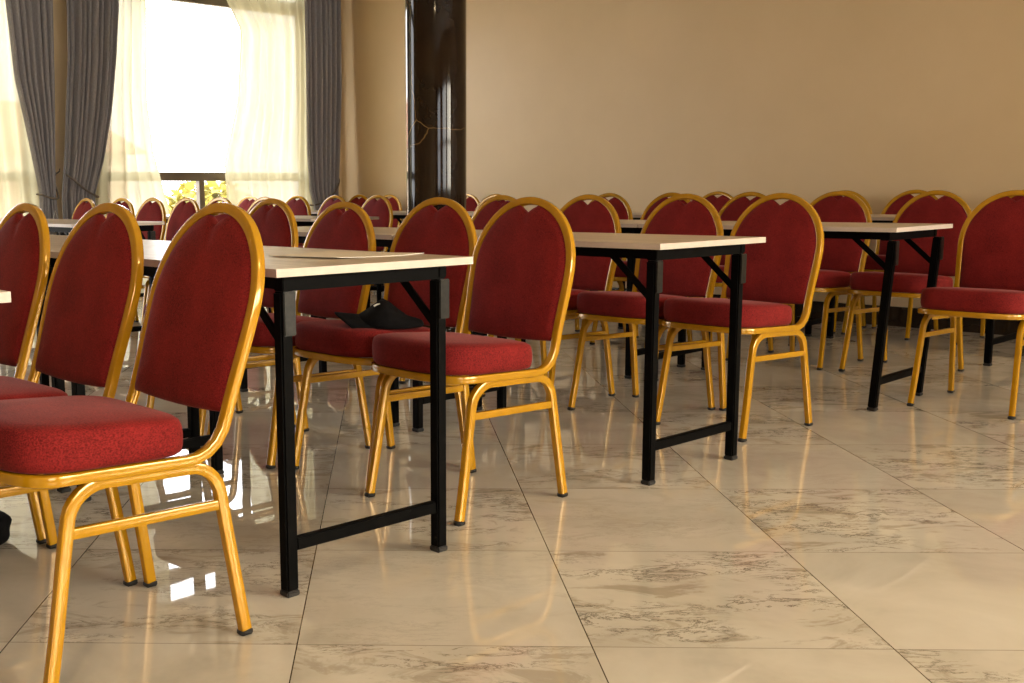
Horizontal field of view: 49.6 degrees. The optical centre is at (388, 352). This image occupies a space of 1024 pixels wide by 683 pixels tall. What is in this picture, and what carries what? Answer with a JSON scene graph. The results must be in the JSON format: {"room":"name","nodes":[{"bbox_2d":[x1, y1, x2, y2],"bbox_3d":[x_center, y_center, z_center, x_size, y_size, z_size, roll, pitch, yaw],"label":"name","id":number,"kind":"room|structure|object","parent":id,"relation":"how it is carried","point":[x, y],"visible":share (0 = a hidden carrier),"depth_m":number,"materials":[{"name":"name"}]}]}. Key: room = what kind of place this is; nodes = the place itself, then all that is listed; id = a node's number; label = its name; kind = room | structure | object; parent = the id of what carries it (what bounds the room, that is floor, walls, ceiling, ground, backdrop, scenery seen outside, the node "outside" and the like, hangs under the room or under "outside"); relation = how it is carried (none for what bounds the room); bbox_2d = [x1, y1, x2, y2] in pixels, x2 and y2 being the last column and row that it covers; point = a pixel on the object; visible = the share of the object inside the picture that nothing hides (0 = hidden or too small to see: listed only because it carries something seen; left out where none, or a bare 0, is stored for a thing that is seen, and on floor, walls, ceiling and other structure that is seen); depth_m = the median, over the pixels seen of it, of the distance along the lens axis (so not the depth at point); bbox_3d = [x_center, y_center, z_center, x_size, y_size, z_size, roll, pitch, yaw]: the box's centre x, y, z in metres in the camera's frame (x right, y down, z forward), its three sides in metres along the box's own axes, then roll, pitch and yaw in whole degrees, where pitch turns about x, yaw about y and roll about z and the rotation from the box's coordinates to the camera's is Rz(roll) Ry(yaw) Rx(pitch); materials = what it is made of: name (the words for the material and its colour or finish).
{"room":"event hall","nodes":[
{"label":"event hall","id":0,"kind":"room"},
{"bbox_2d":[53,0,341,297],"bbox_3d":[-4.942,-1.687,7.354,11.880,3.150,0.201,-8,11,-42],"label":"wall","id":1,"kind":"structure","parent":0,"point":[59,6],"depth_m":9.18,"materials":[{"name":"beige paint"}]},
{"bbox_2d":[159,0,229,208],"bbox_3d":[-1.698,-2.135,10.292,2.280,2.880,0.061,-8,11,-42],"label":"window","id":2,"kind":"structure","parent":1,"relation":"in","point":[199,177],"depth_m":10.23,"materials":[{"name":"brown paint"}]},
{"bbox_2d":[0,284,1023,682],"bbox_3d":[-0.373,0.601,2.665,12.280,0.120,13.680,-8,11,-42],"label":"floor","id":3,"kind":"structure","parent":0,"point":[857,544],"depth_m":2.83,"materials":[{"name":"tile"}]},
{"bbox_2d":[0,290,10,302],"bbox_3d":[-1.250,0.240,2.167,0.591,0.756,1.196,-8,11,-40],"label":"folding table","id":4,"kind":"object","parent":3,"relation":"on","point":[5,296],"visible":1,"depth_m":1.85,"materials":[{"name":"white wood"}]},
{"bbox_2d":[0,511,11,544],"bbox_3d":[-1.129,0.444,2.872,0.266,0.142,0.180,-2,8,-11],"label":"bag","id":5,"kind":"object","parent":3,"relation":"on","point":[5,519],"visible":1,"depth_m":2.87,"materials":[{"name":"black fabric"}]},
{"bbox_2d":[0,203,49,543],"bbox_3d":[-1.196,0.062,2.891,0.577,0.898,0.418,-8,11,-40],"label":"banquet chair","id":6,"kind":"object","parent":3,"relation":"on","point":[24,240],"visible":0.88,"depth_m":2.90,"materials":[{"name":"red fabric"}]},
{"bbox_2d":[0,218,72,234],"bbox_3d":[-2.751,-0.563,7.782,0.591,0.756,1.196,-8,11,-41],"label":"folding table","id":7,"kind":"object","parent":3,"relation":"on","point":[1,219],"visible":0.02,"depth_m":7.49,"materials":[{"name":"black metal"}]},
{"bbox_2d":[37,295,49,385],"bbox_3d":[-1.981,-0.142,4.839,0.591,0.756,1.196,-8,11,-40],"label":"folding table","id":8,"kind":"object","parent":3,"relation":"on","point":[44,379],"visible":0.02,"depth_m":4.61,"materials":[{"name":"black metal"}]},
{"bbox_2d":[0,203,143,586],"bbox_3d":[-0.882,0.107,2.560,0.590,0.898,0.418,-8,11,-43],"label":"banquet chair","id":9,"kind":"object","parent":3,"relation":"on","point":[92,297],"visible":0.81,"depth_m":2.61,"materials":[{"name":"red fabric"}]},
{"bbox_2d":[0,376,67,399],"bbox_3d":[-0.961,0.113,2.485,0.371,0.100,0.408,-8,11,-43],"label":"seat cushion","id":10,"kind":"object","parent":9,"relation":"on","point":[10,387],"depth_m":2.45,"materials":[{"name":"red fabric"}]},
{"bbox_2d":[0,219,164,331],"bbox_3d":[-1.956,-0.440,6.881,0.591,0.756,1.196,-8,11,-41],"label":"folding table","id":11,"kind":"object","parent":3,"relation":"on","point":[65,226],"visible":0.22,"depth_m":6.56,"materials":[{"name":"black metal"}]},
{"bbox_2d":[71,198,94,219],"bbox_3d":[-2.530,-0.725,8.386,0.548,0.898,0.418,-8,11,-40],"label":"banquet chair","id":12,"kind":"object","parent":3,"relation":"on","point":[82,207],"visible":0.13,"depth_m":8.49,"materials":[{"name":"red fabric"}]},
{"bbox_2d":[105,198,134,321],"bbox_3d":[-2.146,-0.669,7.971,0.548,0.898,0.418,-9,11,-44],"label":"banquet chair","id":13,"kind":"object","parent":3,"relation":"on","point":[126,203],"visible":0.13,"depth_m":8.04,"materials":[{"name":"gold metal"}]},
{"bbox_2d":[44,235,200,492],"bbox_3d":[-1.190,-0.018,3.930,0.591,0.756,1.196,-8,11,-40],"label":"folding table","id":14,"kind":"object","parent":3,"relation":"on","point":[56,241],"visible":0.23,"depth_m":3.69,"materials":[{"name":"black metal"}]},
{"bbox_2d":[0,202,264,682],"bbox_3d":[-0.569,0.146,2.272,0.594,0.898,0.418,-8,11,-41],"label":"banquet chair","id":15,"kind":"object","parent":3,"relation":"on","point":[202,312],"visible":1,"depth_m":2.23,"materials":[{"name":"red fabric"}]},
{"bbox_2d":[0,395,182,473],"bbox_3d":[-0.651,0.151,2.197,0.371,0.100,0.408,-8,11,-41],"label":"seat cushion","id":16,"kind":"object","parent":15,"relation":"on","point":[79,434],"depth_m":2.06,"materials":[{"name":"red fabric"}]},
{"bbox_2d":[135,197,165,321],"bbox_3d":[-1.855,-0.626,7.656,0.548,0.898,0.418,-8,11,-42],"label":"banquet chair","id":17,"kind":"object","parent":3,"relation":"on","point":[148,211],"visible":0.23,"depth_m":7.71,"materials":[{"name":"red fabric"}]},
{"bbox_2d":[135,214,169,296],"bbox_3d":[-1.524,-0.680,8.494,0.591,0.756,1.196,-8,11,-43],"label":"folding table","id":18,"kind":"object","parent":3,"relation":"on","point":[167,215],"visible":0.02,"depth_m":8.80,"materials":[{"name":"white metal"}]},
{"bbox_2d":[139,197,199,337],"bbox_3d":[-1.558,-0.582,7.334,0.548,0.898,0.418,-8,11,-41],"label":"banquet chair","id":19,"kind":"object","parent":3,"relation":"on","point":[182,211],"visible":0.25,"depth_m":7.44,"materials":[{"name":"red fabric"}]},
{"bbox_2d":[143,197,231,303],"bbox_3d":[-1.282,-0.542,7.035,0.548,0.898,0.418,-8,11,-43],"label":"banquet chair","id":20,"kind":"object","parent":3,"relation":"on","point":[215,200],"visible":0.12,"depth_m":7.09,"materials":[{"name":"gold metal"}]},
{"bbox_2d":[143,198,297,435],"bbox_3d":[-0.659,-0.148,4.296,0.548,0.898,0.418,-8,11,-40],"label":"banquet chair","id":21,"kind":"object","parent":3,"relation":"on","point":[277,225],"visible":0.11,"depth_m":4.33,"materials":[{"name":"red fabric"}]},
{"bbox_2d":[237,196,256,210],"bbox_3d":[-1.419,-0.929,9.704,0.418,0.898,0.548,8,12,44],"label":"banquet chair","id":22,"kind":"object","parent":3,"relation":"on","point":[244,203],"visible":0.02,"depth_m":9.83,"materials":[{"name":"red fabric"}]},
{"bbox_2d":[50,245,472,597],"bbox_3d":[-0.402,0.106,3.024,0.591,0.756,1.196,-8,11,-40],"label":"folding table","id":23,"kind":"object","parent":3,"relation":"on","point":[286,275],"visible":0.64,"depth_m":2.60,"materials":[{"name":"black metal"}]},
{"bbox_2d":[269,251,421,257],"bbox_3d":[-0.122,-0.253,2.830,0.321,0.005,0.285,6,10,36],"label":"paper sheet","id":24,"kind":"object","parent":23,"relation":"on","point":[329,254],"visible":1,"depth_m":2.84,"materials":[{"name":"white paper"}]},
{"bbox_2d":[247,197,275,312],"bbox_3d":[-0.957,-0.494,6.684,0.548,0.898,0.418,-8,11,-40],"label":"banquet chair","id":25,"kind":"object","parent":3,"relation":"on","point":[260,199],"visible":0.04,"depth_m":6.82,"materials":[{"name":"gold metal"}]},
{"bbox_2d":[207,201,375,468],"bbox_3d":[-0.353,-0.091,3.930,0.548,0.884,0.418,-8,11,-40],"label":"banquet chair","id":26,"kind":"object","parent":3,"relation":"on","point":[352,229],"visible":0.44,"depth_m":3.96,"materials":[{"name":"red fabric"}]},
{"bbox_2d":[251,313,326,346],"bbox_3d":[-0.420,-0.088,3.872,0.371,0.099,0.408,-8,11,-40],"label":"seat cushion","id":27,"kind":"object","parent":26,"relation":"on","point":[262,336],"depth_m":3.66,"materials":[{"name":"red fabric"}]},
{"bbox_2d":[286,195,310,245],"bbox_3d":[-0.959,-0.862,9.206,0.548,0.898,0.418,-8,11,-43],"label":"banquet chair","id":28,"kind":"object","parent":3,"relation":"on","point":[301,207],"visible":0.16,"depth_m":9.26,"materials":[{"name":"red fabric"}]},
{"bbox_2d":[268,216,378,317],"bbox_3d":[-0.688,-0.562,7.622,0.591,0.756,1.196,-8,11,-43],"label":"folding table","id":29,"kind":"object","parent":3,"relation":"on","point":[300,220],"visible":0.05,"depth_m":7.11,"materials":[{"name":"black metal"}]},
{"bbox_2d":[298,195,348,247],"bbox_3d":[-0.627,-0.813,8.847,0.548,0.898,0.418,-8,11,-40],"label":"banquet chair","id":30,"kind":"object","parent":3,"relation":"on","point":[329,201],"visible":0.18,"depth_m":8.97,"materials":[{"name":"red fabric"}]},
{"bbox_2d":[311,211,401,302],"bbox_3d":[-0.365,-0.863,9.665,0.591,0.756,1.196,-8,11,-42],"label":"folding table","id":31,"kind":"object","parent":3,"relation":"on","point":[313,213],"visible":0.02,"depth_m":9.45,"materials":[{"name":"black metal"}]},
{"bbox_2d":[348,195,367,208],"bbox_3d":[-0.478,-1.099,10.795,0.548,0.898,0.418,-8,11,-42],"label":"banquet chair","id":32,"kind":"object","parent":3,"relation":"on","point":[354,199],"visible":0.12,"depth_m":10.88,"materials":[{"name":"red fabric"}]},
{"bbox_2d":[240,226,482,426],"bbox_3d":[-0.157,-0.162,4.842,0.591,0.756,1.196,-8,11,-41],"label":"folding table","id":33,"kind":"object","parent":3,"relation":"on","point":[383,235],"visible":0.21,"depth_m":4.59,"materials":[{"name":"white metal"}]},
{"bbox_2d":[361,195,392,286],"bbox_3d":[-0.276,-0.761,8.467,0.548,0.898,0.418,-8,11,-40],"label":"banquet chair","id":34,"kind":"object","parent":3,"relation":"on","point":[381,208],"visible":0.2,"depth_m":8.50,"materials":[{"name":"red fabric"}]},
{"bbox_2d":[294,197,476,489],"bbox_3d":[0.000,-0.056,3.599,0.553,0.895,0.477,-8,11,-41],"label":"banquet chair","id":35,"kind":"object","parent":3,"relation":"on","point":[448,230],"depth_m":3.61,"materials":[{"name":"red fabric"}]},
{"bbox_2d":[295,320,429,357],"bbox_3d":[-0.083,-0.054,3.565,0.371,0.100,0.408,-8,11,-41],"label":"seat cushion","id":36,"kind":"object","parent":35,"relation":"on","point":[313,338],"depth_m":3.41,"materials":[{"name":"red fabric"}]},
{"bbox_2d":[371,194,401,286],"bbox_3d":[-0.180,-1.055,10.473,0.548,0.898,0.418,-8,11,-42],"label":"banquet chair","id":37,"kind":"object","parent":3,"relation":"on","point":[396,205],"visible":0.16,"depth_m":10.48,"materials":[{"name":"red fabric"}]},
{"bbox_2d":[376,211,473,300],"bbox_3d":[0.449,-0.744,8.785,0.591,0.756,1.196,-8,11,-42],"label":"folding table","id":38,"kind":"object","parent":3,"relation":"on","point":[402,214],"visible":0.05,"depth_m":8.80,"materials":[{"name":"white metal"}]},
{"bbox_2d":[405,0,465,331],"bbox_3d":[0.290,-1.656,6.762,0.374,3.148,0.374,-1,8,0],"label":"pillar","id":39,"kind":"structure","parent":3,"relation":"on","point":[435,30],"depth_m":6.63,"materials":[{"name":"stone"}]},
{"bbox_2d":[399,195,523,383],"bbox_3d":[0.363,-0.298,5.248,0.548,0.898,0.418,-8,11,-40],"label":"banquet chair","id":40,"kind":"object","parent":3,"relation":"on","point":[484,213],"visible":0.16,"depth_m":5.39,"materials":[{"name":"red fabric"}]},
{"bbox_2d":[364,197,575,526],"bbox_3d":[0.243,-0.009,3.276,0.548,0.898,0.418,-8,11,-40],"label":"banquet chair","id":41,"kind":"object","parent":3,"relation":"on","point":[521,275],"visible":0.95,"depth_m":3.27,"materials":[{"name":"red fabric"}]},
{"bbox_2d":[372,332,531,375],"bbox_3d":[0.175,-0.006,3.219,0.371,0.100,0.408,-8,11,-40],"label":"seat cushion","id":42,"kind":"object","parent":41,"relation":"on","point":[398,353],"depth_m":3.09,"materials":[{"name":"red fabric"}]},
{"bbox_2d":[466,194,479,210],"bbox_3d":[0.515,-0.952,9.721,0.548,0.898,0.418,-8,11,-42],"label":"banquet chair","id":43,"kind":"object","parent":3,"relation":"on","point":[472,202],"visible":0.09,"depth_m":9.76,"materials":[{"name":"red fabric"}]},
{"bbox_2d":[472,194,506,216],"bbox_3d":[0.563,-0.642,7.589,0.548,0.898,0.418,-8,11,-40],"label":"banquet chair","id":44,"kind":"object","parent":3,"relation":"on","point":[492,195],"visible":0.05,"depth_m":7.75,"materials":[{"name":"gold metal"}]},
{"bbox_2d":[482,194,620,400],"bbox_3d":[0.719,-0.249,4.885,0.548,0.898,0.418,-8,11,-40],"label":"banquet chair","id":45,"kind":"object","parent":3,"relation":"on","point":[599,216],"visible":0.3,"depth_m":4.90,"materials":[{"name":"red fabric"}]},
{"bbox_2d":[567,289,585,309],"bbox_3d":[0.652,-0.246,4.828,0.371,0.100,0.408,-8,11,-40],"label":"seat cushion","id":46,"kind":"object","parent":45,"relation":"on","point":[572,304],"depth_m":4.68,"materials":[{"name":"red fabric"}]},
{"bbox_2d":[471,220,685,378],"bbox_3d":[0.979,-0.326,5.882,0.591,0.756,1.196,-8,11,-43],"label":"folding table","id":47,"kind":"object","parent":3,"relation":"on","point":[627,226],"visible":0.2,"depth_m":5.37,"materials":[{"name":"black metal"}]},
{"bbox_2d":[393,231,765,485],"bbox_3d":[0.636,-0.039,3.943,0.591,0.756,1.196,-8,11,-41],"label":"folding table","id":48,"kind":"object","parent":3,"relation":"on","point":[656,248],"visible":0.66,"depth_m":3.51,"materials":[{"name":"black metal"}]},
{"bbox_2d":[574,193,632,331],"bbox_3d":[1.210,-0.542,6.859,0.548,0.898,0.418,-8,11,-40],"label":"banquet chair","id":49,"kind":"object","parent":3,"relation":"on","point":[623,209],"visible":0.23,"depth_m":6.87,"materials":[{"name":"gold metal"}]},
{"bbox_2d":[589,192,692,347],"bbox_3d":[1.520,-0.497,6.523,0.548,0.898,0.418,-8,11,-40],"label":"banquet chair","id":50,"kind":"object","parent":3,"relation":"on","point":[619,275],"visible":0.2,"depth_m":6.60,"materials":[{"name":"gold metal"}]},
{"bbox_2d":[614,261,626,276],"bbox_3d":[1.454,-0.494,6.466,0.371,0.100,0.408,-8,11,-40],"label":"seat cushion","id":51,"kind":"object","parent":50,"relation":"on","point":[618,273],"depth_m":6.33,"materials":[{"name":"red fabric"}]},
{"bbox_2d":[567,193,723,410],"bbox_3d":[1.069,-0.205,4.558,0.548,0.898,0.418,-7,11,-39],"label":"banquet chair","id":52,"kind":"object","parent":3,"relation":"on","point":[688,277],"visible":0.68,"depth_m":4.58,"materials":[{"name":"red fabric"}]},
{"bbox_2d":[577,291,683,318],"bbox_3d":[1.001,-0.202,4.501,0.371,0.100,0.408,-7,11,-39],"label":"seat cushion","id":53,"kind":"object","parent":52,"relation":"on","point":[590,304],"depth_m":4.36,"materials":[{"name":"red fabric"}]},
{"bbox_2d":[618,213,812,343],"bbox_3d":[2.077,-0.504,7.023,0.591,0.756,1.196,-8,11,-42],"label":"folding table","id":54,"kind":"object","parent":3,"relation":"on","point":[808,329],"visible":0.16,"depth_m":6.83,"materials":[{"name":"black metal"}]},
{"bbox_2d":[703,191,732,212],"bbox_3d":[2.210,-0.701,7.873,0.548,0.898,0.418,-8,11,-42],"label":"banquet chair","id":55,"kind":"object","parent":3,"relation":"on","point":[718,203],"visible":0.09,"depth_m":7.95,"materials":[{"name":"red fabric"}]},
{"bbox_2d":[665,192,773,360],"bbox_3d":[1.872,-0.445,6.143,0.548,0.898,0.418,-8,11,-40],"label":"banquet chair","id":56,"kind":"object","parent":3,"relation":"on","point":[732,210],"visible":0.19,"depth_m":6.27,"materials":[{"name":"red fabric"}]},
{"bbox_2d":[716,265,724,282],"bbox_3d":[1.805,-0.442,6.086,0.371,0.100,0.408,-8,11,-40],"label":"seat cushion","id":57,"kind":"object","parent":56,"relation":"on","point":[718,280],"depth_m":5.88,"materials":[{"name":"red fabric"}]},
{"bbox_2d":[656,193,823,441],"bbox_3d":[1.353,-0.162,4.243,0.548,0.898,0.418,-7,10,-37],"label":"banquet chair","id":58,"kind":"object","parent":3,"relation":"on","point":[783,269],"visible":0.88,"depth_m":4.23,"materials":[{"name":"red fabric"}]},
{"bbox_2d":[664,297,791,327],"bbox_3d":[1.283,-0.160,4.189,0.371,0.100,0.408,-7,10,-37],"label":"seat cushion","id":59,"kind":"object","parent":58,"relation":"on","point":[679,312],"depth_m":4.06,"materials":[{"name":"red fabric"}]},
{"bbox_2d":[638,221,952,410],"bbox_3d":[1.810,-0.208,5.014,0.591,0.756,1.196,-8,11,-43],"label":"folding table","id":60,"kind":"object","parent":3,"relation":"on","point":[888,232],"visible":0.52,"depth_m":4.52,"materials":[{"name":"black metal"}]},
{"bbox_2d":[750,191,871,369],"bbox_3d":[2.232,-0.399,5.805,0.548,0.898,0.418,-8,11,-40],"label":"banquet chair","id":61,"kind":"object","parent":3,"relation":"on","point":[840,257],"visible":0.47,"depth_m":5.81,"materials":[{"name":"red fabric"}]},
{"bbox_2d":[815,269,850,287],"bbox_3d":[2.165,-0.396,5.747,0.371,0.100,0.408,-8,11,-40],"label":"seat cushion","id":62,"kind":"object","parent":61,"relation":"on","point":[826,278],"depth_m":5.56,"materials":[{"name":"red fabric"}]},
{"bbox_2d":[833,190,872,333],"bbox_3d":[2.852,-0.608,7.192,0.548,0.898,0.418,-8,11,-42],"label":"banquet chair","id":63,"kind":"object","parent":3,"relation":"on","point":[862,299],"visible":0.07,"depth_m":7.20,"materials":[{"name":"gold metal"}]},
{"bbox_2d":[841,190,937,339],"bbox_3d":[3.163,-0.563,6.856,0.548,0.898,0.418,-8,11,-42],"label":"banquet chair","id":64,"kind":"object","parent":3,"relation":"on","point":[893,207],"visible":0.25,"depth_m":6.97,"materials":[{"name":"gold metal"}]},
{"bbox_2d":[864,254,885,269],"bbox_3d":[3.098,-0.559,6.797,0.371,0.100,0.408,-8,11,-42],"label":"seat cushion","id":65,"kind":"object","parent":64,"relation":"on","point":[870,264],"depth_m":6.69,"materials":[{"name":"red fabric"}]},
{"bbox_2d":[838,190,971,371],"bbox_3d":[2.581,-0.352,5.456,0.548,0.898,0.418,-7,11,-38],"label":"banquet chair","id":66,"kind":"object","parent":3,"relation":"on","point":[911,271],"visible":0.54,"depth_m":5.48,"materials":[{"name":"red fabric"}]},
{"bbox_2d":[850,272,952,292],"bbox_3d":[2.513,-0.349,5.400,0.371,0.100,0.408,-7,11,-38],"label":"seat cushion","id":67,"kind":"object","parent":66,"relation":"on","point":[860,282],"depth_m":5.28,"materials":[{"name":"red fabric"}]},
{"bbox_2d":[788,214,1023,365],"bbox_3d":[2.892,-0.384,6.142,0.591,0.756,1.196,-8,11,-42],"label":"folding table","id":68,"kind":"object","parent":3,"relation":"on","point":[990,340],"visible":0.3,"depth_m":5.89,"materials":[{"name":"black metal"}]},
{"bbox_2d":[906,190,1023,419],"bbox_3d":[2.503,-0.224,4.582,0.548,0.898,0.418,-8,11,-42],"label":"banquet chair","id":69,"kind":"object","parent":3,"relation":"on","point":[989,272],"visible":1,"depth_m":4.67,"materials":[{"name":"red fabric"}]},
{"bbox_2d":[920,287,1023,313],"bbox_3d":[2.438,-0.221,4.522,0.371,0.100,0.408,-8,11,-42],"label":"seat cushion","id":70,"kind":"object","parent":69,"relation":"on","point":[934,300],"depth_m":4.39,"materials":[{"name":"red fabric"}]},
{"bbox_2d":[956,196,1023,344],"bbox_3d":[3.615,-0.496,6.367,0.548,0.898,0.418,-8,11,-43],"label":"banquet chair","id":71,"kind":"object","parent":3,"relation":"on","point":[1016,198],"visible":0.06,"depth_m":6.67,"materials":[{"name":"gold metal"}]},
{"bbox_2d":[341,0,1023,307],"bbox_3d":[4.064,-1.652,6.459,0.203,3.150,13.680,-8,11,-42],"label":"wall","id":72,"kind":"structure","parent":0,"point":[638,101],"depth_m":8.13,"materials":[{"name":"beige paint"}]},
{"bbox_2d":[381,284,1017,334],"bbox_3d":[3.999,-0.147,6.605,0.028,0.130,13.280,-8,11,-42],"label":"baseboard","id":73,"kind":"structure","parent":72,"relation":"attached to","point":[897,315],"depth_m":7.21,"materials":[{"name":"wood"}]},
{"bbox_3d":[-0.408,-2.635,2.193,12.280,0.120,13.680,-8,11,-42],"label":"ceiling","id":74,"kind":"structure","parent":0,"visible":0},
{"bbox_3d":[-3.988,-3.317,7.707,3.300,0.044,0.150,-8,11,-42],"label":"rail","id":75,"kind":"object","parent":74,"relation":"attached to","visible":0},
{"bbox_2d":[0,0,38,217],"bbox_3d":[-3.398,-1.865,8.498,1.520,3.060,0.059,-8,11,-42],"label":"sheer curtain","id":76,"kind":"object","parent":75,"relation":"hanging from","point":[18,183],"visible":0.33,"depth_m":8.85,"materials":[{"name":"white fabric"}]},
{"bbox_2d":[5,0,59,234],"bbox_3d":[-2.840,-1.928,8.887,0.190,3.060,0.449,3,9,25],"label":"curtain","id":77,"kind":"object","parent":75,"relation":"hanging from","point":[30,22],"visible":0.74,"depth_m":8.85,"materials":[{"name":"grey fabric"}]},
{"bbox_3d":[-1.610,-3.657,9.858,3.050,0.044,0.150,-8,11,-42],"label":"rail","id":78,"kind":"object","parent":74,"relation":"attached to","visible":0},
{"bbox_2d":[62,0,118,233],"bbox_3d":[-2.491,-1.976,9.190,0.634,3.060,0.107,-8,11,-42],"label":"curtain","id":79,"kind":"object","parent":78,"relation":"hanging from","point":[92,25],"visible":0.72,"depth_m":9.15,"materials":[{"name":"grey fabric"}]},
{"bbox_2d":[95,0,168,292],"bbox_3d":[-2.266,-2.027,9.522,0.810,3.060,0.063,-8,11,-42],"label":"sheer curtain","id":80,"kind":"object","parent":78,"relation":"hanging from","point":[130,171],"visible":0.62,"depth_m":9.52,"materials":[{"name":"white fabric"}]},
{"bbox_2d":[224,0,313,210],"bbox_3d":[-1.175,-2.183,10.509,1.150,3.060,0.065,-8,11,-42],"label":"sheer curtain","id":81,"kind":"object","parent":78,"relation":"hanging from","point":[266,154],"visible":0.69,"depth_m":10.51,"materials":[{"name":"white fabric"}]},
{"bbox_2d":[304,0,341,210],"bbox_3d":[-0.642,-2.241,10.873,0.465,3.060,0.130,-8,11,-42],"label":"curtain","id":82,"kind":"object","parent":78,"relation":"hanging from","point":[322,17],"visible":0.69,"depth_m":10.82,"materials":[{"name":"grey fabric"}]},
{"label":"outside","id":83,"kind":"structure","parent":0,"visible":0},
{"bbox_3d":[-19.693,-2.570,28.853,70.000,0.200,50.720,-8,11,-42],"label":"ground","id":84,"kind":"structure","parent":83,"visible":0},
{"bbox_2d":[165,181,226,213],"bbox_3d":[-2.560,-1.726,15.503,1.590,1.625,1.591,-1,8,0],"label":"tree","id":85,"kind":"object","parent":84,"relation":"on","point":[213,189],"visible":0.12,"depth_m":15.12,"materials":[{"name":"plant"}]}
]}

